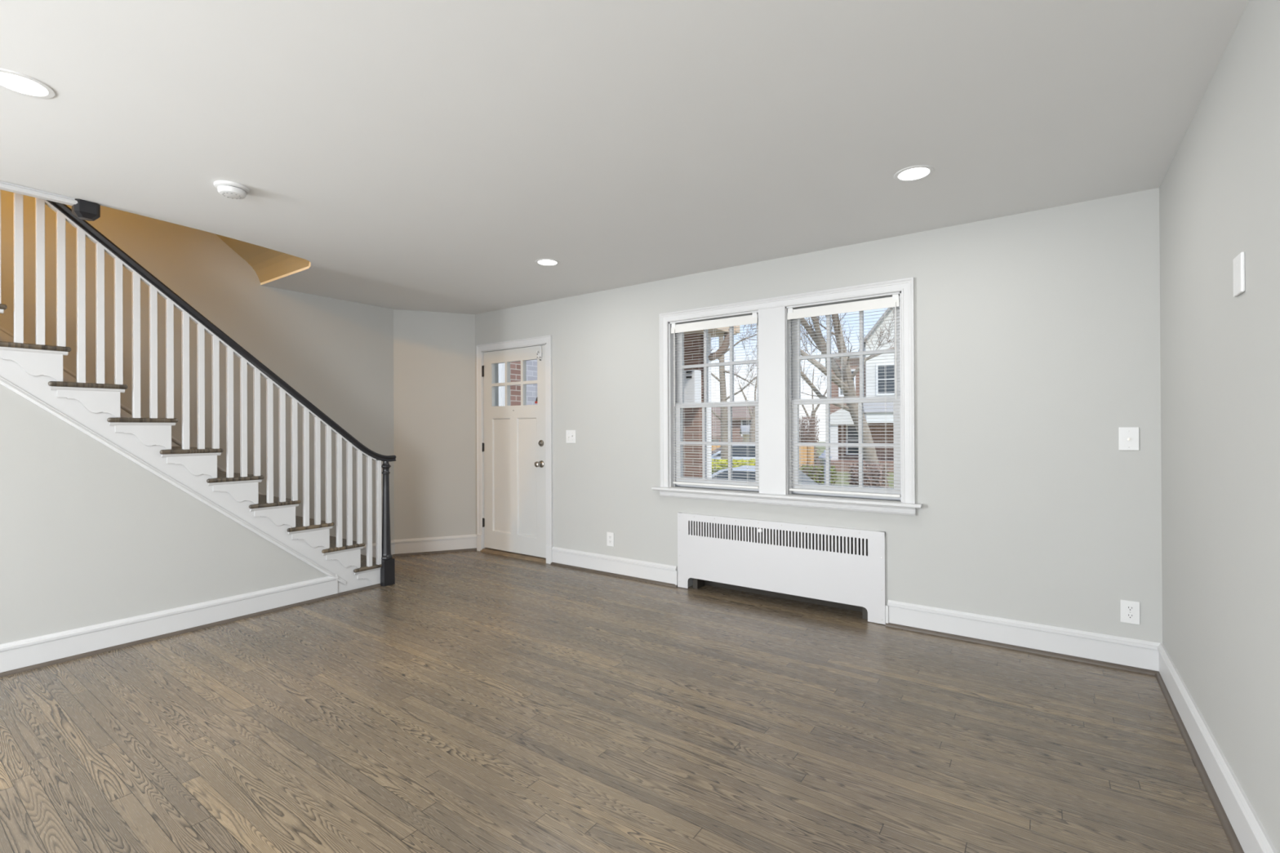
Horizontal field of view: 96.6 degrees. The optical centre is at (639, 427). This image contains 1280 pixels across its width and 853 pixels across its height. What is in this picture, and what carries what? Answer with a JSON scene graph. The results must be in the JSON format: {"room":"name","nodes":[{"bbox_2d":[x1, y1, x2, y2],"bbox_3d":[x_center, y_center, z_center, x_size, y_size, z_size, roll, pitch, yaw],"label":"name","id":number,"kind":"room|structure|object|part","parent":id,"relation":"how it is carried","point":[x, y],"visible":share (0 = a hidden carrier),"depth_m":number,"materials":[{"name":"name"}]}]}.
{"room":"empty living room","nodes":[
{"label":"empty living room","id":0,"kind":"room"},
{"bbox_2d":[0,383,328,644],"bbox_3d":[-4.579,0.047,1.146,0.095,2.440,7.900,0,0,35],"label":"wall","id":1,"kind":"structure","parent":0,"point":[90,535],"depth_m":3.20,"materials":[{"name":"beige paint"}]},
{"bbox_2d":[0,574,337,672],"bbox_3d":[-4.541,1.187,1.087,0.022,0.159,7.845,0,0,35],"label":"baseboard","id":2,"kind":"structure","parent":1,"relation":"attached to","point":[15,655],"depth_m":3.39,"materials":[{"name":"white paint"}]},
{"bbox_2d":[0,583,380,677],"bbox_3d":[-4.436,1.257,1.214,0.019,0.019,8.175,0,0,35],"label":"trim","id":3,"kind":"structure","parent":1,"relation":"attached to","point":[232,620],"depth_m":3.45,"materials":[{"name":"white wood"}]},
{"bbox_2d":[0,189,394,544],"bbox_3d":[-5.058,-1.029,2.085,0.150,4.600,8.880,0,0,35],"label":"wall","id":4,"kind":"structure","parent":0,"point":[338,354],"depth_m":4.55,"materials":[{"name":"beige paint"}]},
{"bbox_2d":[216,234,309,283],"bbox_3d":[-4.747,-2.257,1.263,1.340,2.150,7.900,0,0,35],"label":"ceiling","id":5,"kind":"structure","parent":0,"point":[268,264],"depth_m":4.44,"materials":[{"name":"paint"}]},
{"bbox_2d":[391,547,476,556],"bbox_3d":[-2.246,1.257,5.628,1.234,0.019,0.200,0,0,-34],"label":"trim","id":6,"kind":"structure","parent":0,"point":[465,549],"depth_m":5.75,"materials":[{"name":"white wood"}]},
{"bbox_2d":[393,309,475,539],"bbox_3d":[-2.093,-0.003,5.852,0.788,2.540,0.150,0,0,-20],"label":"wall","id":7,"kind":"structure","parent":0,"point":[434,352],"depth_m":5.78,"materials":[{"name":"beige paint"}]},
{"bbox_2d":[360,534,476,557],"bbox_3d":[-2.362,1.188,5.534,1.526,0.159,0.258,0,0,-38],"label":"baseboard","id":8,"kind":"structure","parent":7,"relation":"attached to","point":[466,541],"depth_m":5.74,"materials":[{"name":"white paint"}]},
{"bbox_2d":[0,550,1234,852],"bbox_3d":[-2.513,1.316,0.673,6.150,0.120,9.915,0,0,35],"label":"floor","id":9,"kind":"structure","parent":0,"point":[474,701],"depth_m":2.31,"materials":[{"name":"brown wood"}]},
{"bbox_2d":[0,303,382,593],"bbox_3d":[-3.280,-0.107,3.647,0.935,2.748,3.197,0,0,35],"label":"staircase","id":10,"kind":"structure","parent":9,"relation":"on","point":[37,373],"depth_m":3.50,"materials":[{"name":"white paint"}]},
{"bbox_3d":[-3.639,-0.193,3.928,0.026,2.572,3.154,0,0,35],"label":"skirt moulding","id":11,"kind":"part","parent":10,"relation":"part of","materials":[{"name":"white paint"}]},
{"bbox_3d":[-3.040,0.068,3.221,0.020,2.257,2.764,0,0,35],"label":"stringer moulding","id":12,"kind":"part","parent":10,"relation":"part of","materials":[{"name":"white paint"}]},
{"bbox_2d":[0,189,395,586],"bbox_3d":[-2.903,-0.442,3.393,0.095,3.412,3.107,0,0,35],"label":"stair railing","id":13,"kind":"object","parent":10,"relation":"attached to","point":[83,228],"visible":0.98,"depth_m":3.58,"materials":[{"name":"black paint"}]},
{"bbox_3d":[-2.911,-0.936,3.402,0.058,2.424,3.101,0,0,35],"label":"handrail","id":14,"kind":"part","parent":13,"relation":"part of","materials":[{"name":"black paint"}]},
{"bbox_3d":[-2.045,0.663,4.594,0.095,0.788,0.095,0,0,35],"label":"newel post","id":15,"kind":"part","parent":13,"relation":"part of","materials":[{"name":"black paint"}]},
{"bbox_2d":[693,521,867,619],"bbox_3d":[0.979,0.988,4.115,1.317,0.520,0.112,0,0,35],"label":"radiator","id":16,"kind":"object","parent":9,"relation":"on","point":[697,583],"visible":0.16,"depth_m":4.03,"materials":[{"name":"metal"}]},
{"bbox_2d":[0,0,1249,314],"bbox_3d":[-2.518,-1.295,0.604,6.050,0.220,9.800,0,0,35],"label":"ceiling","id":17,"kind":"structure","parent":0,"point":[419,155],"depth_m":2.20,"materials":[{"name":"paint"}]},
{"bbox_2d":[0,68,56,98],"bbox_3d":[-2.132,-1.181,1.961,0.174,0.004,0.174,0,0,35],"label":"recessed light","id":18,"kind":"object","parent":17,"relation":"in","point":[17,82],"visible":1,"depth_m":1.97,"materials":[{"name":"white plastic"}]},
{"bbox_2d":[0,181,77,205],"bbox_3d":[-3.381,-1.161,2.279,0.048,0.030,1.635,0,0,35],"label":"trim","id":19,"kind":"structure","parent":17,"relation":"attached to","point":[5,186],"depth_m":2.82,"materials":[{"name":"white paint"}]},
{"bbox_2d":[71,199,100,221],"bbox_3d":[-2.899,-1.133,2.984,0.085,0.086,0.100,0,0,35],"label":"newel post drop","id":20,"kind":"object","parent":17,"relation":"attached to","point":[84,210],"visible":0.93,"depth_m":2.96,"materials":[{"name":"black paint"}]},
{"bbox_2d":[213,180,249,199],"bbox_3d":[-2.001,-1.159,2.797,0.144,0.046,0.144,0,0,35],"label":"smoke detector","id":21,"kind":"object","parent":17,"relation":"attached to","point":[230,189],"visible":1,"depth_m":2.76,"materials":[{"name":"white plastic"}]},
{"bbox_2d":[534,258,559,266],"bbox_3d":[-0.663,-1.183,4.082,0.174,0.004,0.174,0,0,35],"label":"recessed light","id":22,"kind":"object","parent":17,"relation":"in","point":[546,262],"visible":1,"depth_m":4.08,"materials":[{"name":"white plastic"}]},
{"bbox_2d":[893,164,934,182],"bbox_3d":[1.290,-1.196,2.686,0.174,0.004,0.174,0,0,35],"label":"recessed light","id":23,"kind":"object","parent":17,"relation":"in","point":[913,173],"visible":1,"depth_m":2.68,"materials":[{"name":"white plastic"}]},
{"bbox_2d":[475,187,1162,643],"bbox_3d":[0.453,-0.009,4.518,5.740,2.560,0.220,0,0,35],"label":"wall","id":24,"kind":"structure","parent":0,"point":[1037,333],"depth_m":3.31,"materials":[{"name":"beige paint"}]},
{"bbox_2d":[476,335,553,564],"bbox_3d":[-1.218,0.206,5.607,1.058,2.112,0.215,0,0,35],"label":"door","id":25,"kind":"structure","parent":24,"relation":"in","point":[514,443],"depth_m":5.58,"materials":[{"name":"paint"}]},
{"bbox_3d":[-1.380,0.476,5.696,0.268,1.142,0.016,0,0,35],"label":"panel moulding","id":26,"kind":"part","parent":25,"relation":"part of","materials":[{"name":"paint"}]},
{"bbox_3d":[-1.371,0.476,5.708,0.276,1.150,0.016,0,0,35],"label":"panel","id":27,"kind":"part","parent":25,"relation":"part of","materials":[{"name":"paint"}]},
{"bbox_3d":[-1.084,0.474,5.487,0.270,1.142,0.016,0,0,35],"label":"panel moulding","id":28,"kind":"part","parent":25,"relation":"part of","materials":[{"name":"paint"}]},
{"bbox_3d":[-1.076,0.474,5.498,0.278,1.150,0.016,0,0,35],"label":"panel","id":29,"kind":"part","parent":25,"relation":"part of","materials":[{"name":"paint"}]},
{"bbox_3d":[-0.943,-0.678,5.365,0.054,0.045,0.018,0,0,35],"label":"latch plate","id":30,"kind":"part","parent":25,"relation":"part of","materials":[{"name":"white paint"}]},
{"bbox_3d":[-0.946,0.342,5.332,0.066,0.066,0.081,0,0,35],"label":"knob","id":31,"kind":"part","parent":25,"relation":"part of","materials":[{"name":"silver metal"}]},
{"bbox_2d":[565,430,575,443],"bbox_3d":[-0.626,0.081,5.137,0.116,0.118,0.018,0,0,35],"label":"light switch","id":32,"kind":"object","parent":24,"relation":"attached to","point":[570,434],"visible":1,"depth_m":5.14,"materials":[{"name":"white plastic"}]},
{"bbox_2d":[606,532,613,546],"bbox_3d":[-0.254,0.956,4.879,0.074,0.119,0.010,0,0,35],"label":"power outlet","id":33,"kind":"object","parent":24,"relation":"attached to","point":[610,535],"visible":1,"depth_m":4.87,"materials":[{"name":"white plastic"}]},
{"bbox_2d":[550,562,677,587],"bbox_3d":[-0.264,1.246,4.863,1.358,0.019,0.019,0,0,35],"label":"trim","id":34,"kind":"structure","parent":24,"relation":"attached to","point":[552,563],"depth_m":4.81,"materials":[{"name":"white wood"}]},
{"bbox_2d":[551,546,676,584],"bbox_3d":[-0.266,1.176,4.880,1.355,0.159,0.022,0,0,35],"label":"baseboard","id":35,"kind":"structure","parent":24,"relation":"attached to","point":[660,572],"depth_m":4.83,"materials":[{"name":"white paint"}]},
{"bbox_2d":[675,570,677,585],"bbox_3d":[0.289,1.189,4.486,0.018,0.125,0.024,0,0,35],"label":"baseboard","id":36,"kind":"structure","parent":24,"relation":"attached to","point":[676,571],"depth_m":4.47,"materials":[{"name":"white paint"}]},
{"bbox_2d":[668,310,759,491],"bbox_3d":[0.619,-0.175,4.420,0.774,1.334,0.249,0,0,35],"label":"window","id":37,"kind":"structure","parent":24,"relation":"in","point":[677,409],"depth_m":4.46,"materials":[{"name":"white paint"}]},
{"bbox_3d":[0.592,0.132,4.379,0.746,0.653,0.030,0,0,35],"label":"sash","id":38,"kind":"part","parent":37,"relation":"part of","materials":[{"name":"white paint"}]},
{"bbox_3d":[0.609,-0.494,4.409,0.746,0.671,0.030,0,0,35],"label":"sash","id":39,"kind":"part","parent":37,"relation":"part of","materials":[{"name":"white paint"}]},
{"bbox_2d":[677,512,885,624],"bbox_3d":[0.921,0.953,4.034,1.527,0.581,0.030,0,0,35],"label":"radiator cover","id":40,"kind":"object","parent":24,"relation":"attached to","point":[860,580],"visible":1,"depth_m":3.95,"materials":[{"name":"metal"}]},
{"bbox_3d":[1.035,0.973,4.202,1.425,0.590,0.045,0,0,35],"label":"niche panel","id":41,"kind":"part","parent":24,"relation":"part of","materials":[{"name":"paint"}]},
{"bbox_2d":[651,277,922,515],"bbox_3d":[0.978,-0.186,4.128,1.960,1.459,0.310,0,0,35],"label":"window","id":42,"kind":"structure","parent":24,"relation":"in","point":[897,403],"depth_m":3.98,"materials":[{"name":"white paint"}]},
{"bbox_2d":[671,312,759,488],"bbox_3d":[0.558,-0.193,4.334,0.733,1.274,0.054,0,0,35],"label":"window blind","id":43,"kind":"object","parent":42,"relation":"attached to","point":[748,319],"visible":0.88,"depth_m":4.32,"materials":[{"name":"plastic"}]},
{"bbox_3d":[0.340,-0.181,4.498,0.002,1.225,0.028,0,0,35],"label":"ladder cord","id":44,"kind":"part","parent":43,"relation":"part of","materials":[{"name":"fabric"}]},
{"bbox_3d":[0.568,-0.182,4.336,0.002,1.225,0.028,0,0,35],"label":"ladder cord","id":45,"kind":"part","parent":43,"relation":"part of","materials":[{"name":"fabric"}]},
{"bbox_3d":[0.566,0.436,4.338,0.729,0.016,0.026,0,0,35],"label":"rail","id":46,"kind":"part","parent":43,"relation":"part of","materials":[{"name":"plastic"}]},
{"bbox_3d":[0.560,-0.804,4.341,0.733,0.028,0.036,0,0,35],"label":"head rail","id":47,"kind":"part","parent":43,"relation":"part of","materials":[{"name":"plastic"}]},
{"bbox_3d":[0.788,-0.184,4.180,0.002,1.225,0.028,0,0,35],"label":"ladder cord","id":48,"kind":"part","parent":43,"relation":"part of","materials":[{"name":"fabric"}]},
{"bbox_3d":[0.934,-0.188,4.033,0.200,1.315,0.014,0,0,35],"label":"mullion casing","id":49,"kind":"part","parent":42,"relation":"part of","materials":[{"name":"white paint"}]},
{"bbox_3d":[0.938,0.482,4.065,1.960,0.024,0.160,0,0,35],"label":"window sill","id":50,"kind":"part","parent":42,"relation":"part of","materials":[{"name":"white paint"}]},
{"bbox_2d":[786,293,901,497],"bbox_3d":[1.336,-0.198,3.784,0.724,1.274,0.054,0,0,35],"label":"window blind","id":51,"kind":"object","parent":42,"relation":"attached to","point":[894,301],"visible":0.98,"depth_m":3.75,"materials":[{"name":"plastic"}]},
{"bbox_3d":[1.107,-0.186,3.955,0.002,1.225,0.028,0,0,35],"label":"ladder cord","id":52,"kind":"part","parent":51,"relation":"part of","materials":[{"name":"fabric"}]},
{"bbox_3d":[1.343,-0.188,3.787,0.002,1.225,0.028,0,0,35],"label":"ladder cord","id":53,"kind":"part","parent":51,"relation":"part of","materials":[{"name":"fabric"}]},
{"bbox_3d":[1.343,0.431,3.788,0.720,0.016,0.026,0,0,35],"label":"rail","id":54,"kind":"part","parent":51,"relation":"part of","materials":[{"name":"plastic"}]},
{"bbox_3d":[1.337,-0.809,3.791,0.724,0.028,0.036,0,0,35],"label":"head rail","id":55,"kind":"part","parent":51,"relation":"part of","materials":[{"name":"plastic"}]},
{"bbox_3d":[1.563,-0.189,3.631,0.002,1.225,0.028,0,0,35],"label":"ladder cord","id":56,"kind":"part","parent":51,"relation":"part of","materials":[{"name":"fabric"}]},
{"bbox_3d":[1.387,-0.499,3.858,0.729,0.671,0.030,0,0,35],"label":"sash","id":57,"kind":"part","parent":42,"relation":"part of","materials":[{"name":"white paint"}]},
{"bbox_3d":[1.370,0.127,3.828,0.729,0.653,0.030,0,0,35],"label":"sash","id":58,"kind":"part","parent":42,"relation":"part of","materials":[{"name":"white paint"}]},
{"bbox_2d":[885,604,888,623],"bbox_3d":[1.556,1.181,3.588,0.018,0.125,0.024,0,0,35],"label":"baseboard","id":59,"kind":"structure","parent":24,"relation":"attached to","point":[886,606],"depth_m":3.58,"materials":[{"name":"white paint"}]},
{"bbox_2d":[1118,426,1139,450],"bbox_3d":[2.503,0.057,2.918,0.080,0.119,0.022,0,0,35],"label":"light switch","id":60,"kind":"object","parent":24,"relation":"attached to","point":[1128,437],"visible":1,"depth_m":2.92,"materials":[{"name":"white plastic"}]},
{"bbox_2d":[1120,600,1139,624],"bbox_3d":[2.511,0.945,2.921,0.076,0.116,0.010,0,0,35],"label":"power outlet","id":61,"kind":"object","parent":24,"relation":"attached to","point":[1130,610],"visible":1,"depth_m":2.92,"materials":[{"name":"white plastic"}]},
{"bbox_2d":[1125,605,1134,611],"bbox_3d":[2.509,0.926,2.919,0.033,0.028,0.004,0,0,35],"label":"receptacle","id":62,"kind":"object","parent":61,"relation":"attached to","point":[1128,608],"depth_m":2.92,"materials":[{"name":"white plastic"}]},
{"bbox_2d":[1125,613,1134,619],"bbox_3d":[2.509,0.965,2.919,0.033,0.028,0.004,0,0,35],"label":"receptacle","id":63,"kind":"object","parent":61,"relation":"attached to","point":[1128,615],"depth_m":2.92,"materials":[{"name":"white plastic"}]},
{"bbox_2d":[1159,0,1279,852],"bbox_3d":[-0.046,-0.031,-1.022,0.150,2.540,9.600,0,0,35],"label":"wall","id":64,"kind":"structure","parent":0,"point":[1220,190],"depth_m":1.80,"materials":[{"name":"beige paint"}]},
{"bbox_2d":[885,622,1244,852],"bbox_3d":[-0.668,1.234,-0.651,1.281,0.019,9.486,0,0,35],"label":"trim","id":65,"kind":"structure","parent":64,"relation":"attached to","point":[1233,841],"depth_m":2.62,"materials":[{"name":"white wood"}]},
{"bbox_2d":[887,600,1277,852],"bbox_3d":[-0.655,1.164,-0.652,1.285,0.159,9.500,0,0,35],"label":"baseboard","id":66,"kind":"structure","parent":64,"relation":"attached to","point":[1252,837],"depth_m":2.92,"materials":[{"name":"white paint"}]},
{"bbox_2d":[1232,252,1244,297],"bbox_3d":[1.774,-0.452,1.689,0.010,0.116,0.086,0,0,35],"label":"blank plate","id":67,"kind":"object","parent":64,"relation":"attached to","point":[1238,262],"visible":1,"depth_m":1.67,"materials":[{"name":"white plastic"}]},
{"label":"outside","id":68,"kind":"structure","parent":0,"visible":0},
{"bbox_2d":[813,441,893,488],"bbox_3d":[20.555,2.409,45.475,100.000,0.300,89.700,0,0,35],"label":"ground","id":69,"kind":"structure","parent":68,"point":[821,449],"depth_m":26.54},
{"bbox_2d":[498,360,537,406],"bbox_3d":[-1.588,0.271,8.525,0.295,4.000,2.000,0,0,35],"label":"wall","id":70,"kind":"structure","parent":69,"relation":"on","point":[531,365],"depth_m":8.14,"materials":[{"name":"red brick"}]},
{"bbox_2d":[683,333,711,478],"bbox_3d":[0.653,0.596,6.607,0.424,3.320,0.260,0,0,35],"label":"pier","id":71,"kind":"structure","parent":69,"relation":"on","point":[690,414],"depth_m":6.48,"materials":[{"name":"brown brick"}]},
{"bbox_2d":[684,369,701,403],"bbox_3d":[0.538,-0.444,6.446,0.275,0.400,0.155,0,0,35],"label":"meter box","id":72,"kind":"object","parent":71,"relation":"attached to","point":[688,393],"visible":0.38,"depth_m":6.35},
{"bbox_2d":[684,325,740,337],"bbox_3d":[0.067,-1.133,6.138,1.270,0.140,1.980,0,0,35],"label":"porch roof","id":73,"kind":"structure","parent":71,"relation":"on","point":[714,332],"depth_m":6.40,"materials":[{"name":"beige paint"}]},
{"bbox_2d":[708,328,729,360],"bbox_3d":[0.879,-0.926,6.448,0.297,0.359,0.089,0,0,21],"label":"gutter elbow","id":74,"kind":"object","parent":73,"relation":"attached to","point":[724,348],"visible":0.62,"depth_m":6.40,"materials":[{"name":"brown metal"}]},
{"bbox_2d":[711,413,720,441],"bbox_3d":[3.319,0.738,34.286,3.100,3.150,3.500,0,0,8],"label":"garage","id":75,"kind":"structure","parent":69,"relation":"on","point":[717,420],"depth_m":32.99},
{"bbox_2d":[711,406,752,441],"bbox_3d":[6.105,0.198,43.414,6.800,4.250,7.900,0,0,8],"label":"brick house","id":76,"kind":"structure","parent":69,"relation":"on","point":[734,408],"depth_m":39.80,"materials":[{"name":"red brick"}]},
{"bbox_3d":[7.577,0.006,39.658,0.900,1.000,0.030,0,0,8],"label":"pane","id":77,"kind":"part","parent":76,"relation":"part of","materials":[{"name":"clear glass"}]},
{"bbox_2d":[711,444,755,463],"bbox_3d":[3.824,1.489,23.933,4.805,1.550,1.816,0,0,0],"label":"car","id":78,"kind":"object","parent":69,"relation":"on","point":[744,451],"visible":0.02,"depth_m":23.18,"materials":[{"name":"paint"}]},
{"bbox_3d":[4.321,0.963,23.201,2.709,0.454,0.122,0,0,0],"label":"glass","id":79,"kind":"part","parent":78,"relation":"part of","materials":[{"name":"grey glass"}]},
{"bbox_2d":[711,457,755,474],"bbox_3d":[2.267,1.602,17.195,4.682,1.345,1.092,0,0,7],"label":"clipped hedge","id":80,"kind":"object","parent":69,"relation":"on","point":[724,461],"visible":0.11,"depth_m":16.84,"materials":[{"name":"green plant"}]},
{"bbox_2d":[711,324,756,460],"bbox_3d":[3.149,-1.478,21.299,4.822,7.617,2.411,0,0,-4],"label":"slender tree","id":81,"kind":"object","parent":69,"relation":"on","point":[722,384],"visible":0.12,"depth_m":21.88,"materials":[{"name":"brown plant"}]},
{"bbox_2d":[724,340,756,441],"bbox_3d":[6.346,-1.631,30.450,4.094,7.939,3.304,0,0,23],"label":"tree","id":82,"kind":"object","parent":69,"relation":"on","point":[753,416],"visible":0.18,"depth_m":30.50,"materials":[{"name":"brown plant"}]},
{"bbox_2d":[739,426,750,441],"bbox_3d":[7.098,1.070,34.428,2.000,2.450,3.500,0,0,8],"label":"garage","id":83,"kind":"structure","parent":69,"relation":"on","point":[742,428],"depth_m":33.26,"materials":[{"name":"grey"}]},
{"bbox_2d":[711,445,813,468],"bbox_3d":[5.252,1.538,27.873,6.522,1.500,0.223,0,0,0],"label":"wooden fence","id":84,"kind":"object","parent":69,"relation":"on","point":[802,455],"visible":0.04,"depth_m":27.91,"materials":[{"name":"brown wood"}]},
{"bbox_3d":[8.294,1.523,27.825,0.120,1.500,0.120,0,0,35],"label":"post","id":85,"kind":"part","parent":84,"relation":"part of","materials":[{"name":"brown wood"}]},
{"bbox_2d":[799,411,822,464],"bbox_3d":[8.970,0.704,30.714,1.666,3.199,1.628,0,0,41],"label":"thicket","id":86,"kind":"object","parent":69,"relation":"on","point":[802,424],"visible":0.48,"depth_m":30.41,"materials":[{"name":"brown plant"}]},
{"bbox_2d":[737,307,893,463],"bbox_3d":[6.368,-2.230,18.064,7.839,9.274,3.794,0,0,10],"label":"shade tree","id":87,"kind":"object","parent":69,"relation":"on","point":[851,391],"visible":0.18,"depth_m":17.82,"materials":[{"name":"brown plant"}]},
{"bbox_2d":[799,457,839,484],"bbox_3d":[4.955,1.540,15.909,1.353,1.496,1.334,0,0,29],"label":"bare shrub","id":88,"kind":"object","parent":69,"relation":"on","point":[807,467],"visible":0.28,"depth_m":15.62,"materials":[{"name":"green plant"}]},
{"bbox_2d":[800,335,849,457],"bbox_3d":[13.539,-2.423,45.052,5.682,9.548,3.361,0,0,35],"label":"tree","id":89,"kind":"object","parent":69,"relation":"on","point":[813,413],"visible":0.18,"depth_m":45.05,"materials":[{"name":"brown plant"}]},
{"bbox_2d":[825,306,894,472],"bbox_3d":[15.406,-3.625,32.353,9.300,11.750,8.700,0,0,18],"label":"house","id":90,"kind":"structure","parent":69,"relation":"on","point":[872,384],"depth_m":30.72,"materials":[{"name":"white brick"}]},
{"bbox_2d":[830,409,869,424],"bbox_3d":[11.273,-0.683,31.111,2.200,1.000,1.150,0,0,18],"label":"hood","id":91,"kind":"object","parent":90,"relation":"attached to","point":[847,418],"depth_m":30.66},
{"bbox_3d":[11.901,0.665,31.555,0.750,1.500,0.030,0,0,18],"label":"pane","id":92,"kind":"part","parent":90,"relation":"part of","materials":[{"name":"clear glass"}]},
{"bbox_3d":[13.295,-2.594,30.570,1.000,1.500,0.030,0,0,18],"label":"pane","id":93,"kind":"part","parent":90,"relation":"part of","materials":[{"name":"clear glass"}]},
{"bbox_2d":[840,455,893,488],"bbox_3d":[6.309,1.506,15.788,1.354,1.550,1.447,0,0,30],"label":"bare shrub","id":94,"kind":"object","parent":69,"relation":"on","point":[873,464],"visible":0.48,"depth_m":15.53,"materials":[{"name":"brown plant"}]},
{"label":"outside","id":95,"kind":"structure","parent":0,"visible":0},
{"bbox_3d":[-1.264,2.275,14.669,100.000,0.020,4.400,0,0,35],"label":"street","id":96,"kind":"object","parent":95,"visible":0},
{"bbox_2d":[711,466,816,484],"bbox_3d":[2.001,1.533,11.928,4.555,1.420,1.816,0,0,32],"label":"car","id":97,"kind":"object","parent":96,"relation":"on","point":[750,468],"visible":0.02,"depth_m":11.28,"materials":[{"name":"paint"}]},
{"bbox_3d":[1.949,1.074,11.099,2.322,0.454,0.122,0,0,32],"label":"glass","id":98,"kind":"part","parent":97,"relation":"part of","materials":[{"name":"grey glass"}]},
{"bbox_2d":[818,449,831,484],"bbox_3d":[3.253,1.322,9.999,0.230,1.860,0.230,0,0,35],"label":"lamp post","id":99,"kind":"object","parent":96,"relation":"on","point":[822,454],"visible":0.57,"depth_m":9.98,"materials":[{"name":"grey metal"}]},
{"bbox_3d":[3.253,1.402,9.999,0.044,1.700,0.044,0,0,35],"label":"post","id":100,"kind":"part","parent":99,"relation":"part of","materials":[{"name":"grey metal"}]}
]}

